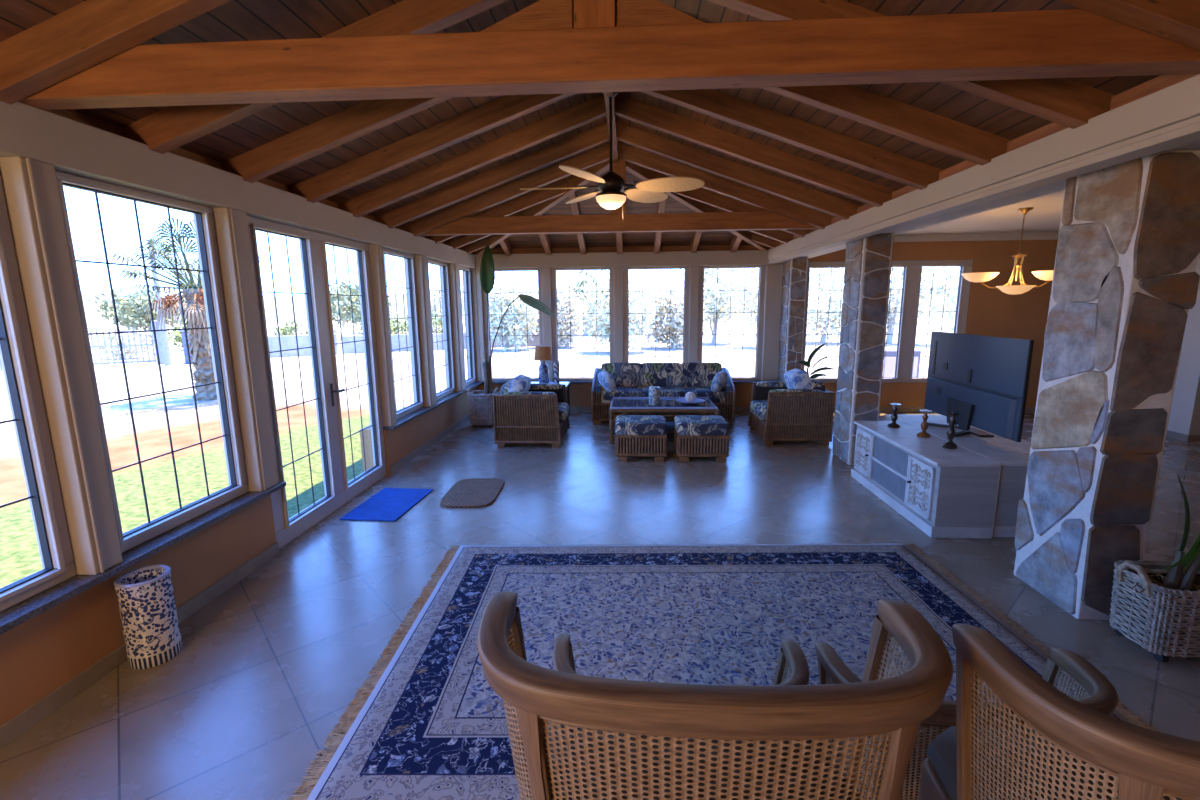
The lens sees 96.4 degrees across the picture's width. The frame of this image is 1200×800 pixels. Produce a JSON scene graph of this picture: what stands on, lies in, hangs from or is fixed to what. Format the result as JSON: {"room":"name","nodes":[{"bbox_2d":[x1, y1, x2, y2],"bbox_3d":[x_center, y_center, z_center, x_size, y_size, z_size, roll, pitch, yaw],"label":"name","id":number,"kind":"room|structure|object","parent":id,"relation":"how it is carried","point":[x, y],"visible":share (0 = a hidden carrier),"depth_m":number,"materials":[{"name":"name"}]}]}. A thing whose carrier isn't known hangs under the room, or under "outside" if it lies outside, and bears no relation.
{"room":"sunroom","nodes":[
{"label":"sunroom","id":0,"kind":"room"},
{"bbox_2d":[0,101,481,725],"bbox_3d":[-2.466,-0.068,3.583,0.375,2.750,11.200,0,10,3],"label":"wall","id":1,"kind":"structure","parent":0,"point":[53,635],"depth_m":2.66,"materials":[{"name":"orange paint"}]},
{"bbox_2d":[0,174,75,611],"bbox_3d":[-2.525,0.018,1.746,0.092,1.850,1.250,0,10,3],"label":"window","id":2,"kind":"structure","parent":1,"relation":"in","point":[17,355],"depth_m":2.32,"materials":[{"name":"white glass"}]},
{"bbox_2d":[55,170,247,552],"bbox_3d":[-2.455,-0.200,2.995,0.092,1.850,1.010,0,10,3],"label":"window","id":3,"kind":"structure","parent":1,"relation":"in","point":[203,218],"depth_m":3.16,"materials":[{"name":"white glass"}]},
{"bbox_2d":[0,414,469,748],"bbox_3d":[-2.422,1.107,3.725,0.148,0.085,11.080,0,10,3],"label":"baseboard","id":4,"kind":"structure","parent":1,"relation":"attached to","point":[16,726],"depth_m":2.65,"materials":[{"name":"wood"}]},
{"bbox_2d":[247,216,386,548],"bbox_3d":[-2.334,-0.214,4.618,0.154,2.380,1.840,0,10,3],"label":"door","id":5,"kind":"structure","parent":1,"relation":"in","point":[338,491],"depth_m":4.55,"materials":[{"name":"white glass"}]},
{"bbox_2d":[383,248,423,419],"bbox_3d":[-2.281,-0.742,6.099,0.092,1.850,1.000,0,10,3],"label":"window","id":6,"kind":"structure","parent":1,"relation":"in","point":[410,270],"depth_m":6.43,"materials":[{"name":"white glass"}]},
{"bbox_2d":[428,259,454,399],"bbox_3d":[-2.214,-0.951,7.299,0.092,1.850,1.000,0,10,3],"label":"window","id":7,"kind":"structure","parent":1,"relation":"in","point":[444,266],"depth_m":7.65,"materials":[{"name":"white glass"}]},
{"bbox_2d":[459,266,474,385],"bbox_3d":[-2.150,-1.149,8.430,0.092,1.850,0.840,0,10,3],"label":"window","id":8,"kind":"structure","parent":1,"relation":"in","point":[467,292],"depth_m":8.72,"materials":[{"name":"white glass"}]},
{"bbox_2d":[0,0,1199,255],"bbox_3d":[-0.086,-1.866,3.174,5.440,1.072,11.675,0,10,3],"label":"ceiling","id":9,"kind":"structure","parent":0,"point":[820,157],"depth_m":3.58,"materials":[{"name":"brown wood"}]},
{"bbox_2d":[18,0,1199,109],"bbox_3d":[-0.045,-1.629,2.036,4.800,0.813,0.125,0,10,3],"label":"tie beam","id":10,"kind":"structure","parent":9,"relation":"attached to","point":[547,46],"depth_m":2.03,"materials":[{"name":"brown wood"}]},
{"bbox_2d":[520,92,704,210],"bbox_3d":[0.046,-1.965,4.363,1.330,1.000,1.196,-6,11,-28],"label":"ceiling fan","id":11,"kind":"object","parent":9,"relation":"hanging from","point":[611,194],"visible":0.99,"depth_m":4.21,"materials":[{"name":"wood"}]},
{"bbox_2d":[420,159,818,235],"bbox_3d":[0.185,-2.346,6.138,4.800,0.813,0.110,0,10,3],"label":"tie beam","id":12,"kind":"structure","parent":9,"relation":"attached to","point":[618,221],"depth_m":6.13,"materials":[{"name":"brown wood"}]},
{"bbox_2d":[0,412,1199,799],"bbox_3d":[3.398,1.220,3.454,11.600,0.150,11.150,0,10,3],"label":"floor","id":13,"kind":"structure","parent":0,"point":[265,670],"depth_m":3.37,"materials":[{"name":"tile"}]},
{"bbox_2d":[114,565,182,668],"bbox_3d":[-2.284,1.095,2.719,0.220,0.452,0.220,0,10,3],"label":"umbrella stand","id":14,"kind":"object","parent":13,"relation":"on","point":[145,595],"visible":1,"depth_m":2.65,"materials":[{"name":"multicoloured ceramic"}]},
{"bbox_2d":[339,488,432,521],"bbox_3d":[-1.911,0.940,4.872,0.500,0.012,0.790,0,10,5],"label":"door mat","id":15,"kind":"object","parent":13,"relation":"on","point":[389,504],"visible":1,"depth_m":4.81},
{"bbox_2d":[440,478,503,507],"bbox_3d":[-1.210,0.882,5.143,0.500,0.020,0.780,0,10,2],"label":"door mat","id":16,"kind":"object","parent":13,"relation":"on","point":[471,492],"visible":1,"depth_m":5.07,"materials":[{"name":"fabric"}]},
{"bbox_2d":[467,388,497,427],"bbox_3d":[-1.744,0.105,8.026,0.439,0.569,0.406,0,10,3],"label":"wicker planter","id":17,"kind":"object","parent":13,"relation":"on","point":[480,406],"visible":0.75,"depth_m":7.86,"materials":[{"name":"wicker"}]},
{"bbox_2d":[480,245,554,396],"bbox_3d":[-1.191,-1.113,7.742,1.109,2.182,0.230,0,10,3],"label":"banana plant","id":18,"kind":"object","parent":17,"relation":"on","point":[487,269],"visible":0.98,"depth_m":7.72,"materials":[{"name":"green plant"}]},
{"bbox_2d":[493,380,569,447],"bbox_3d":[-0.877,0.139,7.139,0.880,0.793,0.920,0,10,3],"label":"rattan armchair","id":19,"kind":"object","parent":13,"relation":"on","point":[539,415],"visible":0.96,"depth_m":6.72,"materials":[{"name":"brown wicker"}]},
{"bbox_2d":[508,374,530,391],"bbox_3d":[-1.059,-0.148,7.028,0.257,0.349,0.520,0,10,3],"label":"throw pillow","id":20,"kind":"object","parent":19,"relation":"on","point":[520,383],"visible":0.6,"depth_m":6.79,"materials":[{"name":"blue fabric"}]},
{"bbox_2d":[558,402,568,422],"bbox_3d":[-0.807,0.165,7.140,0.740,0.190,0.660,0,10,3],"label":"seat cushion","id":21,"kind":"object","parent":19,"relation":"on","point":[563,408],"depth_m":6.98,"materials":[{"name":"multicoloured fabric"}]},
{"bbox_2d":[531,382,569,415],"bbox_3d":[-0.827,0.024,8.489,0.660,0.556,0.560,0,10,3],"label":"side table","id":22,"kind":"object","parent":13,"relation":"on","point":[567,384],"visible":0.28,"depth_m":8.68,"materials":[{"name":"brown wood"}]},
{"bbox_2d":[534,345,552,382],"bbox_3d":[-0.878,-0.541,8.363,0.293,0.602,0.293,0,10,3],"label":"table lamp","id":23,"kind":"object","parent":22,"relation":"on","point":[543,353],"visible":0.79,"depth_m":8.28,"materials":[{"name":"ceramic"}]},
{"bbox_2d":[615,415,666,461],"bbox_3d":[0.479,0.441,6.323,0.590,0.452,0.510,0,10,3],"label":"footstool","id":24,"kind":"object","parent":13,"relation":"on","point":[636,435],"visible":1,"depth_m":6.09,"materials":[{"name":"brown wicker"}]},
{"bbox_2d":[615,415,666,434],"bbox_3d":[0.478,0.295,6.298,0.590,0.155,0.510,0,10,3],"label":"cushion","id":25,"kind":"object","parent":24,"relation":"on","point":[625,424],"depth_m":6.06,"materials":[{"name":"fabric"}]},
{"bbox_2d":[592,362,735,424],"bbox_3d":[0.958,-0.128,8.342,2.124,0.873,0.884,0,10,3],"label":"sofa","id":26,"kind":"object","parent":13,"relation":"on","point":[631,379],"visible":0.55,"depth_m":8.36,"materials":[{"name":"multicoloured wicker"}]},
{"bbox_2d":[598,371,615,391],"bbox_3d":[0.102,-0.271,8.080,0.195,0.328,0.400,-4,11,-21],"label":"throw pillow","id":27,"kind":"object","parent":26,"relation":"on","point":[605,379],"visible":0.8,"depth_m":7.93,"materials":[{"name":"blue fabric"}]},
{"bbox_2d":[601,363,640,386],"bbox_3d":[0.350,-0.385,8.575,0.650,0.436,0.284,0,10,3],"label":"cushion","id":28,"kind":"object","parent":26,"relation":"on","point":[624,374],"depth_m":8.45,"materials":[{"name":"fabric"}]},
{"bbox_2d":[601,386,641,402],"bbox_3d":[0.337,-0.094,8.332,0.640,0.200,0.740,0,10,3],"label":"seat cushion","id":29,"kind":"object","parent":26,"relation":"on","point":[621,391],"depth_m":7.98,"materials":[{"name":"fabric"}]},
{"bbox_2d":[641,363,680,386],"bbox_3d":[0.969,-0.385,8.541,0.650,0.436,0.284,0,10,3],"label":"cushion","id":30,"kind":"object","parent":26,"relation":"on","point":[652,374],"depth_m":8.42,"materials":[{"name":"fabric"}]},
{"bbox_2d":[642,386,683,396],"bbox_3d":[0.956,-0.093,8.297,0.640,0.200,0.740,0,10,3],"label":"seat cushion","id":31,"kind":"object","parent":26,"relation":"on","point":[665,391],"depth_m":7.95,"materials":[{"name":"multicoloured fabric"}]},
{"bbox_2d":[681,362,721,386],"bbox_3d":[1.588,-0.384,8.506,0.650,0.436,0.284,0,10,3],"label":"cushion","id":32,"kind":"object","parent":26,"relation":"on","point":[692,374],"depth_m":8.38,"materials":[{"name":"fabric"}]},
{"bbox_2d":[681,386,725,402],"bbox_3d":[1.575,-0.093,8.263,0.640,0.200,0.740,0,10,3],"label":"seat cushion","id":33,"kind":"object","parent":26,"relation":"on","point":[699,391],"depth_m":7.90,"materials":[{"name":"fabric"}]},
{"bbox_2d":[711,371,727,391],"bbox_3d":[1.780,-0.270,7.987,0.195,0.328,0.400,5,11,28],"label":"throw pillow","id":34,"kind":"object","parent":26,"relation":"on","point":[720,379],"visible":0.83,"depth_m":7.84,"materials":[{"name":"blue fabric"}]},
{"bbox_2d":[609,397,718,443],"bbox_3d":[0.836,0.262,7.238,1.393,0.486,0.816,0,10,3],"label":"coffee table","id":35,"kind":"object","parent":13,"relation":"on","point":[623,405],"visible":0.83,"depth_m":6.93,"materials":[{"name":"brown wood"}]},
{"bbox_2d":[613,421,673,434],"bbox_3d":[0.837,0.373,7.257,1.300,0.020,0.720,0,10,3],"label":"cushion","id":36,"kind":"object","parent":35,"relation":"attached to","point":[670,424],"depth_m":7.21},
{"bbox_2d":[649,386,659,405],"bbox_3d":[0.715,-0.053,7.047,0.152,0.235,0.152,0,10,3],"label":"ceramic jar","id":37,"kind":"object","parent":35,"relation":"on","point":[654,391],"visible":1,"depth_m":6.99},
{"bbox_2d":[553,633,808,685],"bbox_3d":[0.231,1.109,1.626,0.739,0.758,0.392,0,10,3],"label":"armrest","id":38,"kind":"object","parent":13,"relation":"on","point":[791,655],"visible":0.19,"depth_m":1.56,"materials":[{"name":"brown wood"}]},
{"bbox_2d":[674,415,729,461],"bbox_3d":[1.178,0.442,6.284,0.590,0.452,0.510,0,10,3],"label":"footstool","id":39,"kind":"object","parent":13,"relation":"on","point":[694,435],"visible":1,"depth_m":6.05,"materials":[{"name":"brown wicker"}]},
{"bbox_2d":[674,415,728,435],"bbox_3d":[1.177,0.295,6.258,0.590,0.155,0.510,0,10,3],"label":"cushion","id":40,"kind":"object","parent":39,"relation":"on","point":[684,425],"depth_m":6.03,"materials":[{"name":"fabric"}]},
{"bbox_2d":[477,591,952,799],"bbox_3d":[0.177,0.959,1.061,0.740,1.246,0.552,0,10,3],"label":"armchair","id":41,"kind":"object","parent":13,"relation":"on","point":[606,738],"visible":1,"depth_m":0.74,"materials":[{"name":"brown wood"}]},
{"bbox_2d":[286,543,1157,799],"bbox_3d":[0.593,1.254,2.907,3.442,0.018,2.190,0,10,1],"label":"rug","id":42,"kind":"object","parent":13,"relation":"on","point":[430,725],"visible":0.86,"depth_m":2.91,"materials":[{"name":"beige fabric"}]},
{"bbox_2d":[748,378,834,444],"bbox_3d":[2.503,0.106,7.147,0.880,0.793,0.920,0,10,3],"label":"rattan armchair","id":43,"kind":"object","parent":13,"relation":"on","point":[778,412],"visible":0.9,"depth_m":6.73,"materials":[{"name":"brown wicker"}]},
{"bbox_2d":[750,400,767,419],"bbox_3d":[2.434,0.133,7.156,0.740,0.190,0.660,0,10,3],"label":"seat cushion","id":44,"kind":"object","parent":43,"relation":"on","point":[758,408],"depth_m":7.07,"materials":[{"name":"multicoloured fabric"}]},
{"bbox_2d":[784,368,811,388],"bbox_3d":[2.597,-0.233,7.032,0.270,0.334,0.500,0,10,3],"label":"throw pillow","id":45,"kind":"object","parent":43,"relation":"on","point":[795,378],"visible":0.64,"depth_m":6.81,"materials":[{"name":"blue fabric"}]},
{"bbox_2d":[810,378,824,391],"bbox_3d":[2.761,-0.074,7.101,0.250,0.427,0.640,0,10,3],"label":"cushion","id":46,"kind":"object","parent":43,"relation":"on","point":[816,385],"depth_m":6.79,"materials":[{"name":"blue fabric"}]},
{"bbox_2d":[777,256,808,380],"bbox_3d":[3.013,-0.973,8.445,0.274,2.465,0.464,0,10,3],"label":"stone pillar","id":47,"kind":"structure","parent":13,"relation":"on","point":[794,279],"depth_m":8.20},
{"bbox_2d":[796,343,834,378],"bbox_3d":[3.134,-0.233,7.866,0.583,1.204,0.356,0,10,3],"label":"potted plant","id":48,"kind":"object","parent":13,"relation":"on","point":[805,363],"visible":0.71,"depth_m":7.80,"materials":[{"name":"green plant"}]},
{"bbox_2d":[832,233,893,464],"bbox_3d":[2.892,-0.536,5.941,0.314,2.465,0.494,0,10,3],"label":"stone pillar","id":49,"kind":"structure","parent":13,"relation":"on","point":[868,264],"depth_m":5.74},
{"bbox_2d":[851,421,1000,537],"bbox_3d":[2.759,0.628,4.744,0.470,0.585,1.510,0,10,3],"label":"tv cabinet","id":50,"kind":"object","parent":13,"relation":"on","point":[943,492],"visible":1,"depth_m":4.20,"materials":[{"name":"white wood"}]},
{"bbox_2d":[916,409,931,437],"bbox_3d":[2.880,0.207,4.755,0.110,0.240,0.110,0,10,3],"label":"candlestick","id":51,"kind":"object","parent":50,"relation":"on","point":[924,425],"visible":1,"depth_m":4.74,"materials":[{"name":"brown wood"}]},
{"bbox_2d":[942,412,960,448],"bbox_3d":[2.869,0.244,4.375,0.110,0.296,0.110,0,10,3],"label":"candlestick","id":52,"kind":"object","parent":50,"relation":"on","point":[949,444],"visible":1,"depth_m":4.36,"materials":[{"name":"brown wood"}]},
{"bbox_2d":[885,414,1030,536],"bbox_3d":[3.339,0.599,4.882,0.677,0.585,1.833,0,10,3],"label":"half wall","id":53,"kind":"structure","parent":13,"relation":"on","point":[1013,469],"depth_m":4.08,"materials":[{"name":"white wood"}]},
{"bbox_2d":[924,331,1033,441],"bbox_3d":[3.313,-0.151,4.903,0.353,0.884,1.450,0,10,5],"label":"television","id":54,"kind":"object","parent":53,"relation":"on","point":[981,378],"visible":0.88,"depth_m":4.72,"materials":[{"name":"black plastic"}]},
{"bbox_2d":[814,642,1118,799],"bbox_3d":[1.014,1.112,1.572,0.739,0.758,0.392,0,10,3],"label":"armchair","id":55,"kind":"object","parent":13,"relation":"on","point":[1103,698],"visible":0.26,"depth_m":1.46,"materials":[{"name":"brown wood"}]},
{"bbox_2d":[832,725,942,799],"bbox_3d":[1.015,1.055,1.589,0.595,0.078,0.332,0,10,3],"label":"seat cushion","id":56,"kind":"object","parent":55,"relation":"on","point":[908,792],"depth_m":1.50,"materials":[{"name":"grey leather"}]},
{"bbox_2d":[918,624,1199,799],"bbox_3d":[0.944,0.978,0.911,0.740,1.246,0.552,1,10,9],"label":"bar stool","id":57,"kind":"object","parent":13,"relation":"on","point":[1070,749],"visible":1,"depth_m":0.74,"materials":[{"name":"brown wood"}]},
{"bbox_2d":[926,726,1181,799],"bbox_3d":[0.945,0.750,0.897,0.595,0.078,0.491,1,10,9],"label":"seat cushion","id":58,"kind":"object","parent":57,"relation":"on","point":[941,762],"depth_m":1.04,"materials":[{"name":"grey leather"}]},
{"bbox_2d":[1014,150,1199,619],"bbox_3d":[2.822,-0.049,3.031,0.342,2.522,0.546,0,10,3],"label":"stone pillar","id":59,"kind":"structure","parent":13,"relation":"on","point":[1125,283],"depth_m":2.85,"materials":[{"name":"stone"}]},
{"bbox_2d":[1109,560,1199,661],"bbox_3d":[2.950,1.045,2.706,0.581,0.459,0.336,0,10,3],"label":"wicker planter","id":60,"kind":"object","parent":13,"relation":"on","point":[1162,627],"visible":0.94,"depth_m":2.62,"materials":[{"name":"wicker"}]},
{"bbox_2d":[1122,472,1199,600],"bbox_3d":[2.924,0.619,2.655,0.609,0.725,0.286,-2,10,-10],"label":"potted palm","id":61,"kind":"object","parent":60,"relation":"on","point":[1175,579],"visible":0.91,"depth_m":2.63,"materials":[{"name":"green plant"}]},
{"bbox_2d":[475,250,782,406],"bbox_3d":[0.405,-1.022,8.911,5.510,2.750,0.375,0,10,3],"label":"wall","id":62,"kind":"structure","parent":0,"point":[580,391],"depth_m":8.61,"materials":[{"name":"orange paint"}]},
{"bbox_2d":[482,268,543,380],"bbox_3d":[-1.427,-1.243,8.931,1.010,1.850,0.092,0,10,3],"label":"window","id":63,"kind":"structure","parent":62,"relation":"in","point":[540,295],"depth_m":8.89,"materials":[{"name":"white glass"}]},
{"bbox_2d":[551,267,614,380],"bbox_3d":[-0.274,-1.242,8.866,1.040,1.850,0.092,0,10,3],"label":"window","id":64,"kind":"structure","parent":62,"relation":"in","point":[611,291],"depth_m":8.82,"materials":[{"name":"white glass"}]},
{"bbox_2d":[623,266,689,362],"bbox_3d":[0.919,-1.241,8.800,1.070,1.850,0.092,0,10,3],"label":"window","id":65,"kind":"structure","parent":62,"relation":"in","point":[626,291],"depth_m":8.73,"materials":[{"name":"clear glass"}]},
{"bbox_2d":[697,265,764,379],"bbox_3d":[2.117,-1.240,8.732,1.050,1.850,0.092,0,10,3],"label":"window","id":66,"kind":"structure","parent":62,"relation":"in","point":[761,286],"depth_m":8.69,"materials":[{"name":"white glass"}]},
{"bbox_2d":[768,74,1199,263],"bbox_3d":[2.405,-1.316,3.087,0.145,0.210,11.190,0,10,3],"label":"ceiling beam","id":67,"kind":"structure","parent":62,"relation":"attached to","point":[1167,118],"depth_m":2.81,"materials":[{"name":"beige paint"}]},
{"bbox_2d":[805,140,1199,257],"bbox_3d":[2.722,-1.442,2.991,0.500,0.335,11.080,0,10,3],"label":"trim","id":68,"kind":"structure","parent":62,"relation":"attached to","point":[1058,186],"depth_m":4.02,"materials":[{"name":"white paint"}]},
{"bbox_2d":[548,724,851,799],"bbox_3d":[0.176,0.731,1.047,0.595,0.078,0.491,0,10,3],"label":"chair back","id":69,"kind":"object","parent":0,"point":[562,726],"depth_m":1.02,"materials":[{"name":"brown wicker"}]},
{"bbox_2d":[808,240,1057,406],"bbox_3d":[5.441,-1.221,8.621,4.700,3.150,0.220,0,10,3],"label":"wall","id":70,"kind":"structure","parent":0,"point":[991,312],"depth_m":8.39,"materials":[{"name":"orange paint"}]},
{"bbox_2d":[802,261,845,382],"bbox_3d":[3.700,-1.240,8.644,0.900,1.930,0.092,0,10,3],"label":"window","id":71,"kind":"structure","parent":70,"relation":"in","point":[831,264],"depth_m":8.59,"materials":[{"name":"clear glass"}]},
{"bbox_2d":[882,260,972,382],"bbox_3d":[4.983,-1.239,8.572,1.670,1.930,0.092,0,10,3],"label":"window","id":72,"kind":"structure","parent":70,"relation":"in","point":[912,272],"depth_m":8.50,"materials":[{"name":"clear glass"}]},
{"bbox_2d":[894,232,1058,241],"bbox_3d":[5.396,-2.500,8.246,4.250,0.100,0.085,0,10,3],"label":"trim","id":73,"kind":"structure","parent":70,"relation":"attached to","point":[1032,235],"depth_m":8.22,"materials":[{"name":"white paint"}]},
{"bbox_2d":[834,407,1199,441],"bbox_3d":[6.304,0.324,7.765,6.280,0.085,1.900,0,10,3],"label":"baseboard","id":74,"kind":"structure","parent":70,"relation":"attached to","point":[882,409],"depth_m":8.65,"materials":[{"name":"wood"}]},
{"bbox_2d":[898,190,1063,234],"bbox_3d":[6.171,-1.722,2.861,6.400,0.200,11.300,0,10,3],"label":"ceiling","id":75,"kind":"structure","parent":0,"point":[1045,215],"depth_m":6.96,"materials":[{"name":"white paint"}]},
{"bbox_2d":[961,207,1053,294],"bbox_3d":[4.839,-1.704,6.194,1.060,0.955,0.495,5,11,27],"label":"chandelier","id":76,"kind":"object","parent":75,"relation":"hanging from","point":[1047,275],"visible":0.92,"depth_m":6.16,"materials":[{"name":"gold metal"}]},
{"bbox_2d":[1167,253,1199,434],"bbox_3d":[8.300,-0.224,2.891,2.150,2.800,11.080,0,10,3],"label":"wall","id":77,"kind":"structure","parent":0,"point":[1184,418],"depth_m":6.76,"materials":[{"name":"white paint"}]},
{"label":"outside","id":78,"kind":"structure","parent":0,"visible":0},
{"bbox_2d":[0,316,954,587],"bbox_3d":[13.865,-10.145,68.618,260.000,0.001,260.000,0,10,3],"label":"ground","id":79,"kind":"structure","parent":78,"point":[20,558],"depth_m":10.04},
{"bbox_2d":[0,321,167,371],"bbox_3d":[-17.611,-1.857,18.151,4.700,1.550,0.400,-8,12,-36],"label":"gate","id":80,"kind":"object","parent":79,"relation":"on","point":[158,337],"visible":0.36,"depth_m":18.89,"materials":[{"name":"white paint"}]},
{"bbox_2d":[88,287,153,330],"bbox_3d":[-35.737,-6.712,40.933,3.499,3.652,4.526,0,10,3],"label":"tree","id":81,"kind":"object","parent":79,"relation":"on","point":[103,307],"visible":0.14,"depth_m":39.75,"materials":[{"name":"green plant"}]},
{"bbox_2d":[93,329,155,358],"bbox_3d":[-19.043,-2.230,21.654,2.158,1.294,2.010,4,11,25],"label":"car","id":82,"kind":"object","parent":79,"relation":"on","point":[125,338],"visible":0.49,"depth_m":21.26,"materials":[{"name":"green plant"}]},
{"bbox_2d":[111,288,179,337],"bbox_3d":[-29.145,-5.532,34.558,3.390,3.389,3.702,-10,13,-43],"label":"tree","id":83,"kind":"object","parent":79,"relation":"on","point":[131,313],"visible":0.6,"depth_m":33.83,"materials":[{"name":"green plant"}]},
{"bbox_2d":[147,241,171,365],"bbox_3d":[-15.189,-3.306,18.474,0.209,4.250,0.220,0,10,3],"label":"utility pole","id":84,"kind":"object","parent":79,"relation":"on","point":[163,334],"visible":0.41,"depth_m":18.59,"materials":[{"name":"white paint"}]},
{"bbox_2d":[167,322,187,348],"bbox_3d":[-19.509,-3.220,26.071,3.115,1.636,2.372,0,10,3],"label":"bush","id":85,"kind":"object","parent":79,"relation":"on","point":[178,338],"visible":0.15,"depth_m":25.59,"materials":[{"name":"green plant"}]},
{"bbox_2d":[96,218,274,400],"bbox_3d":[-8.504,-1.866,11.428,2.907,3.708,3.076,0,10,3],"label":"fan palm","id":86,"kind":"object","parent":79,"relation":"on","point":[194,309],"visible":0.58,"depth_m":10.99,"materials":[{"name":"green plant"}]},
{"bbox_2d":[273,320,307,335],"bbox_3d":[-16.159,-3.507,28.534,2.612,1.616,1.854,0,10,3],"label":"bush","id":87,"kind":"object","parent":79,"relation":"on","point":[283,332],"visible":0.29,"depth_m":28.14,"materials":[{"name":"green plant"}]},
{"bbox_2d":[268,334,337,357],"bbox_3d":[-13.369,-2.120,21.476,5.140,0.850,0.200,-7,12,-33],"label":"wall","id":88,"kind":"structure","parent":79,"relation":"on","point":[287,342],"depth_m":21.86,"materials":[{"name":"white paint"}]},
{"bbox_2d":[287,319,348,345],"bbox_3d":[-14.460,-3.484,27.634,2.494,1.595,2.503,0,10,3],"label":"bush","id":89,"kind":"object","parent":79,"relation":"on","point":[300,329],"visible":0.22,"depth_m":27.42,"materials":[{"name":"green plant"}]},
{"bbox_2d":[329,281,356,330],"bbox_3d":[-21.648,-7.808,44.658,4.717,4.288,5.038,0,10,3],"label":"tree","id":90,"kind":"object","parent":79,"relation":"on","point":[330,285],"visible":0.23,"depth_m":44.12,"materials":[{"name":"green plant"}]},
{"bbox_2d":[330,282,391,325],"bbox_3d":[-15.421,-5.876,34.513,3.866,3.841,4.144,-4,10,-20],"label":"tree","id":91,"kind":"object","parent":79,"relation":"on","point":[346,300],"visible":0.41,"depth_m":33.70,"materials":[{"name":"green plant"}]},
{"bbox_2d":[354,313,408,334],"bbox_3d":[-11.400,-3.848,29.323,3.694,1.992,2.918,0,10,3],"label":"bush","id":92,"kind":"object","parent":79,"relation":"on","point":[394,328],"visible":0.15,"depth_m":29.07,"materials":[{"name":"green plant"}]},
{"bbox_2d":[399,313,442,333],"bbox_3d":[-8.921,-3.747,27.943,3.518,1.815,2.634,0,10,3],"label":"bush","id":93,"kind":"object","parent":79,"relation":"on","point":[438,322],"visible":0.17,"depth_m":27.77,"materials":[{"name":"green plant"}]},
{"bbox_2d":[430,282,464,322],"bbox_3d":[-11.546,-7.050,40.268,4.584,4.118,4.098,0,10,3],"label":"tree","id":94,"kind":"object","parent":79,"relation":"on","point":[436,302],"visible":0.21,"depth_m":39.63,"materials":[{"name":"green plant"}]},
{"bbox_2d":[341,331,571,353],"bbox_3d":[-6.295,-2.797,25.282,10.647,0.750,0.200,-5,11,-24],"label":"wall","id":95,"kind":"structure","parent":79,"relation":"on","point":[348,348],"depth_m":24.04,"materials":[{"name":"white paint"}]},
{"bbox_2d":[489,272,538,350],"bbox_3d":[-4.160,-3.860,24.032,3.282,3.780,2.495,0,10,3],"label":"tree","id":96,"kind":"object","parent":79,"relation":"on","point":[506,327],"visible":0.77,"depth_m":23.53,"materials":[{"name":"green plant"}]},
{"bbox_2d":[530,285,584,347],"bbox_3d":[-2.043,-3.904,25.395,2.697,3.176,2.679,9,14,43],"label":"tree","id":97,"kind":"object","parent":79,"relation":"on","point":[566,308],"visible":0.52,"depth_m":24.88,"materials":[{"name":"green plant"}]},
{"bbox_2d":[564,270,608,334],"bbox_3d":[-0.757,-6.618,36.104,4.291,4.502,4.634,0,10,3],"label":"tree","id":98,"kind":"object","parent":79,"relation":"on","point":[586,282],"visible":0.16,"depth_m":35.51,"materials":[{"name":"green plant"}]},
{"bbox_2d":[571,270,659,350],"bbox_3d":[0.622,-3.658,22.160,3.662,3.441,2.704,0,10,3],"label":"tree","id":99,"kind":"object","parent":79,"relation":"on","point":[636,325],"visible":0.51,"depth_m":21.81,"materials":[{"name":"green plant"}]},
{"bbox_2d":[638,273,710,348],"bbox_3d":[3.230,-3.902,24.169,3.647,3.544,3.000,0,10,3],"label":"tree","id":100,"kind":"object","parent":79,"relation":"on","point":[671,319],"visible":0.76,"depth_m":23.71,"materials":[{"name":"green plant"}]},
{"bbox_2d":[674,268,754,343],"bbox_3d":[5.655,-5.209,26.728,4.410,4.819,3.885,0,10,3],"label":"tree","id":101,"kind":"object","parent":79,"relation":"on","point":[722,299],"visible":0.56,"depth_m":26.35,"materials":[{"name":"green plant"}]},
{"bbox_2d":[728,268,834,338],"bbox_3d":[8.074,-4.811,24.020,4.516,5.163,3.657,3,10,18],"label":"tree","id":102,"kind":"object","parent":79,"relation":"on","point":[754,287],"visible":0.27,"depth_m":23.88,"materials":[{"name":"green plant"}]},
{"bbox_2d":[806,268,844,343],"bbox_3d":[11.149,-5.303,26.604,4.427,5.163,3.934,0,10,3],"label":"tree","id":103,"kind":"object","parent":79,"relation":"on","point":[823,272],"visible":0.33,"depth_m":26.22,"materials":[{"name":"green plant"}]},
{"bbox_2d":[842,267,949,343],"bbox_3d":[14.146,-5.308,25.734,4.989,5.573,4.070,0,10,3],"label":"tree","id":104,"kind":"object","parent":79,"relation":"on","point":[894,300],"visible":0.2,"depth_m":25.37,"materials":[{"name":"green plant"}]},
{"bbox_2d":[882,349,920,377],"bbox_3d":[6.426,-0.638,11.722,0.840,0.920,0.512,0,10,3],"label":"outdoor unit","id":105,"kind":"object","parent":79,"relation":"on","point":[889,370],"visible":0.18,"depth_m":11.45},
{"bbox_2d":[882,357,917,377],"bbox_3d":[6.412,-0.595,11.476,0.720,0.680,0.012,0,10,3],"label":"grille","id":106,"kind":"object","parent":105,"relation":"attached to","point":[889,370],"depth_m":11.46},
{"bbox_2d":[919,266,959,331],"bbox_3d":[16.961,-5.204,23.969,4.868,5.560,4.085,0,10,3],"label":"tree","id":107,"kind":"object","parent":79,"relation":"on","point":[952,298],"visible":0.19,"depth_m":24.37,"materials":[{"name":"green plant"}]},
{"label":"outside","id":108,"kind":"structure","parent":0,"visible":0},
{"bbox_2d":[81,283,957,325],"bbox_3d":[4.529,-16.340,81.185,479.944,8.361,314.148,0,10,3],"label":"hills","id":109,"kind":"structure","parent":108,"point":[284,303],"depth_m":105.96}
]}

